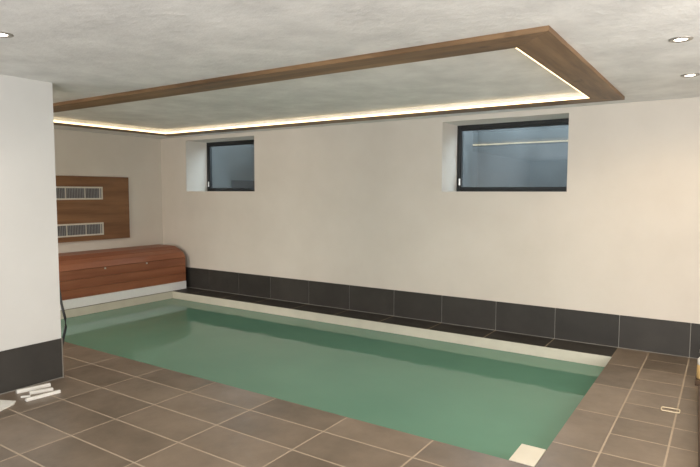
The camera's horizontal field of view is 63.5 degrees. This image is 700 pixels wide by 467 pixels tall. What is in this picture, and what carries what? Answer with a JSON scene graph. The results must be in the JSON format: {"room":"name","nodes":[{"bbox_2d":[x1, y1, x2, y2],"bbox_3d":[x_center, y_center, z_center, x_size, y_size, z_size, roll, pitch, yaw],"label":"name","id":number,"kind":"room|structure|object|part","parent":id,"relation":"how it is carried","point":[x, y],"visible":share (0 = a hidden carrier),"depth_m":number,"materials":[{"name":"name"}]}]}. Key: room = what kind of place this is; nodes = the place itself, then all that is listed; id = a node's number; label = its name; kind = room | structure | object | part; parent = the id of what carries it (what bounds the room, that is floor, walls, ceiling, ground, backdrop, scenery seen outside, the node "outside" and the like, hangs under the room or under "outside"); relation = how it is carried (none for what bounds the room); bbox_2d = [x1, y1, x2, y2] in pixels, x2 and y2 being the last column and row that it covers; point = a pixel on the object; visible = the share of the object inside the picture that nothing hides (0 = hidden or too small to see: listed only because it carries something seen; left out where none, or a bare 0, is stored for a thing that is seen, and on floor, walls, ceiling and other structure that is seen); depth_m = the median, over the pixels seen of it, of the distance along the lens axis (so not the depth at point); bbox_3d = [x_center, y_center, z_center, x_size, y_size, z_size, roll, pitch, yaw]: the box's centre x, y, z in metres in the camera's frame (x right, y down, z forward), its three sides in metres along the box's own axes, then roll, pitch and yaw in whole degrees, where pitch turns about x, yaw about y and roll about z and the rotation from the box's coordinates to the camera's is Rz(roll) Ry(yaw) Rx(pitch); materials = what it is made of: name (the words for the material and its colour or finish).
{"room":"indoor swimming pool","nodes":[
{"label":"indoor swimming pool","id":0,"kind":"room"},
{"bbox_2d":[0,74,60,350],"bbox_3d":[-3.860,0.132,2.531,0.340,2.350,4.997,3,5,34],"label":"wall pillar","id":1,"kind":"structure","parent":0,"point":[29,261],"depth_m":4.31,"materials":[{"name":"paint"}]},
{"bbox_2d":[0,338,62,394],"bbox_3d":[-3.712,1.153,2.505,0.021,0.319,4.997,3,5,34],"label":"baseboard","id":2,"kind":"structure","parent":1,"relation":"attached to","point":[34,364],"depth_m":4.37,"materials":[{"name":"tile"}]},
{"bbox_2d":[61,338,63,376],"bbox_3d":[-2.331,1.004,4.581,0.014,0.321,0.006,3,5,34],"label":"trim","id":3,"kind":"structure","parent":2,"relation":"attached to","point":[61,338],"depth_m":4.58,"materials":[{"name":"metal"}]},
{"bbox_2d":[59,284,66,343],"bbox_3d":[-2.403,0.583,4.644,0.226,1.150,0.062,4,6,43],"label":"cable","id":4,"kind":"object","parent":1,"relation":"attached to","point":[61,302],"visible":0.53,"depth_m":4.59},
{"bbox_2d":[54,129,162,289],"bbox_3d":[-5.578,0.602,5.670,0.250,4.150,8.750,3,5,34],"label":"wall","id":5,"kind":"structure","parent":0,"point":[77,153],"depth_m":8.57,"materials":[{"name":"paint"}]},
{"bbox_2d":[56,175,129,242],"bbox_3d":[-3.934,-0.337,7.812,0.042,0.920,2.000,3,5,34],"label":"panel","id":6,"kind":"object","parent":5,"relation":"attached to","point":[89,208],"visible":0.63,"depth_m":8.13,"materials":[{"name":"brown wood"}]},
{"bbox_2d":[56,186,102,199],"bbox_3d":[-3.921,-0.556,7.787,0.012,0.184,1.120,3,5,34],"label":"grille","id":7,"kind":"object","parent":6,"relation":"attached to","point":[62,192],"depth_m":7.96,"materials":[{"name":"silver metal"}]},
{"bbox_2d":[57,222,103,237],"bbox_3d":[-3.922,-0.040,7.825,0.012,0.182,1.120,3,5,34],"label":"grille","id":8,"kind":"object","parent":6,"relation":"attached to","point":[65,229],"depth_m":7.99,"materials":[{"name":"silver metal"}]},
{"bbox_2d":[0,287,697,466],"bbox_3d":[-1.494,1.331,3.147,9.400,0.120,8.500,3,5,34],"label":"floor","id":9,"kind":"structure","parent":0,"point":[110,410],"depth_m":3.68,"materials":[{"name":"tile"}]},
{"bbox_2d":[0,400,15,410],"bbox_3d":[-2.458,1.206,3.948,0.161,0.009,0.208,1,4,9],"label":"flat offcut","id":10,"kind":"object","parent":9,"relation":"on","point":[4,404],"visible":1,"depth_m":3.99,"materials":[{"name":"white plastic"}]},
{"bbox_2d":[16,383,50,393],"bbox_3d":[-2.405,1.172,4.295,0.230,0.026,0.040,-4,6,-44],"label":"trim offcut","id":11,"kind":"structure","parent":9,"relation":"on","point":[41,386],"depth_m":4.28,"materials":[{"name":"white plastic"}]},
{"bbox_2d":[29,387,52,394],"bbox_3d":[-2.317,1.178,4.243,0.155,0.022,0.050,-3,5,-35],"label":"trim offcut","id":12,"kind":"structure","parent":9,"relation":"on","point":[50,388],"depth_m":4.22,"materials":[{"name":"white plastic"}]},
{"bbox_2d":[25,390,60,401],"bbox_3d":[-2.251,1.186,4.144,0.034,0.022,0.236,4,5,40],"label":"trim offcut","id":13,"kind":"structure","parent":9,"relation":"on","point":[56,391],"depth_m":4.13,"materials":[{"name":"white plastic"}]},
{"bbox_2d":[58,244,185,310],"bbox_3d":[-3.676,0.607,7.683,0.654,0.657,3.100,3,5,34],"label":"box","id":14,"kind":"object","parent":9,"relation":"on","point":[160,268],"visible":0.68,"depth_m":7.88,"materials":[{"name":"wood"}]},
{"bbox_2d":[60,291,611,466],"bbox_3d":[-0.843,1.769,5.890,6.129,1.391,2.524,3,5,34],"label":"swimming pool","id":15,"kind":"object","parent":9,"relation":"in","point":[525,454],"visible":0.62,"depth_m":6.42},
{"bbox_2d":[61,298,604,459],"bbox_3d":[-0.841,1.184,5.847,6.122,0.001,2.517,3,5,34],"label":"pool water","id":16,"kind":"object","parent":15,"relation":"in","point":[492,402],"visible":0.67,"depth_m":5.13,"materials":[{"name":"green liquid"}]},
{"bbox_3d":[1.020,1.284,3.248,0.142,0.031,0.245,3,5,34],"label":"corner plate","id":17,"kind":"part","parent":15,"relation":"part of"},
{"bbox_2d":[661,406,680,413],"bbox_3d":[2.216,1.220,3.908,0.121,0.008,0.082,3,5,34],"label":"loop","id":18,"kind":"object","parent":9,"relation":"on","point":[662,406],"visible":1,"depth_m":3.90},
{"bbox_2d":[695,377,699,385],"bbox_3d":[2.781,1.164,4.437,0.122,0.045,0.140,3,5,34],"label":"wooden block","id":19,"kind":"object","parent":9,"relation":"on","point":[697,381],"visible":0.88,"depth_m":4.41,"materials":[{"name":"brown wood"}]},
{"bbox_2d":[696,357,699,378],"bbox_3d":[2.773,1.024,4.433,0.088,0.235,0.088,3,5,34],"label":"bottle","id":20,"kind":"object","parent":19,"relation":"on","point":[698,360],"visible":1,"depth_m":4.43,"materials":[{"name":"beige plastic"}]},
{"bbox_2d":[698,385,699,466],"bbox_3d":[2.083,1.235,3.227,0.160,0.075,2.200,3,5,31],"label":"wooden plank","id":21,"kind":"object","parent":9,"relation":"on","point":[698,385],"visible":1,"depth_m":3.47,"materials":[{"name":"brown wood"}]},
{"bbox_2d":[0,0,699,138],"bbox_3d":[-1.488,-1.172,2.965,9.400,0.200,8.500,3,5,34],"label":"ceiling","id":22,"kind":"structure","parent":0,"point":[84,48],"depth_m":3.42,"materials":[{"name":"white paint"}]},
{"bbox_2d":[0,31,13,37],"bbox_3d":[-1.889,-1.076,3.059,0.120,0.007,0.120,3,5,34],"label":"recessed light","id":23,"kind":"object","parent":22,"relation":"in","point":[2,34],"visible":1,"depth_m":3.07,"materials":[{"name":"white glass"}]},
{"bbox_2d":[53,25,624,136],"bbox_3d":[-0.840,-1.251,5.640,6.156,0.029,2.560,3,5,34],"label":"frame","id":24,"kind":"object","parent":22,"relation":"attached to","point":[543,45],"visible":0.91,"depth_m":4.06,"materials":[{"name":"brown wood"}]},
{"bbox_2d":[669,36,693,42],"bbox_3d":[1.832,-1.073,3.130,0.120,0.007,0.120,3,5,34],"label":"recessed light","id":25,"kind":"object","parent":22,"relation":"in","point":[680,39],"visible":1,"depth_m":3.12,"materials":[{"name":"glass"}]},
{"bbox_2d":[680,73,699,76],"bbox_3d":[2.455,-1.141,4.082,0.120,0.007,0.120,3,5,34],"label":"recessed light","id":26,"kind":"object","parent":22,"relation":"in","point":[690,74],"visible":1,"depth_m":4.07,"materials":[{"name":"white glass"}]},
{"bbox_2d":[161,97,699,323],"bbox_3d":[1.005,0.531,6.851,9.900,4.150,0.515,3,5,34],"label":"wall","id":27,"kind":"structure","parent":0,"point":[374,204],"depth_m":6.41,"materials":[{"name":"paint"}]},
{"bbox_2d":[207,140,254,190],"bbox_3d":[-1.703,-1.047,8.780,1.439,0.783,0.086,3,5,34],"label":"window","id":28,"kind":"structure","parent":27,"relation":"in","point":[210,145],"depth_m":9.03,"materials":[{"name":"black metal"}]},
{"bbox_2d":[212,144,254,187],"bbox_3d":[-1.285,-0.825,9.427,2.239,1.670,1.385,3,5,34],"label":"window pane","id":29,"kind":"object","parent":28,"relation":"attached to","point":[232,166],"depth_m":9.99,"materials":[{"name":"glass"}]},
{"bbox_2d":[186,267,699,358],"bbox_3d":[0.856,0.861,6.651,9.400,0.319,0.021,3,5,34],"label":"baseboard","id":30,"kind":"structure","parent":27,"relation":"attached to","point":[667,337],"depth_m":6.28,"materials":[{"name":"tile"}]},
{"bbox_2d":[457,118,568,191],"bbox_3d":[1.863,-0.867,6.413,1.366,0.783,0.086,3,5,34],"label":"window","id":31,"kind":"structure","parent":27,"relation":"in","point":[553,122],"depth_m":6.49,"materials":[{"name":"black metal"}]},
{"bbox_2d":[463,125,568,186],"bbox_3d":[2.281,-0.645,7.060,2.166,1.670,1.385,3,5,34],"label":"window pane","id":32,"kind":"object","parent":31,"relation":"attached to","point":[529,156],"depth_m":7.67,"materials":[{"name":"glass"}]}
]}

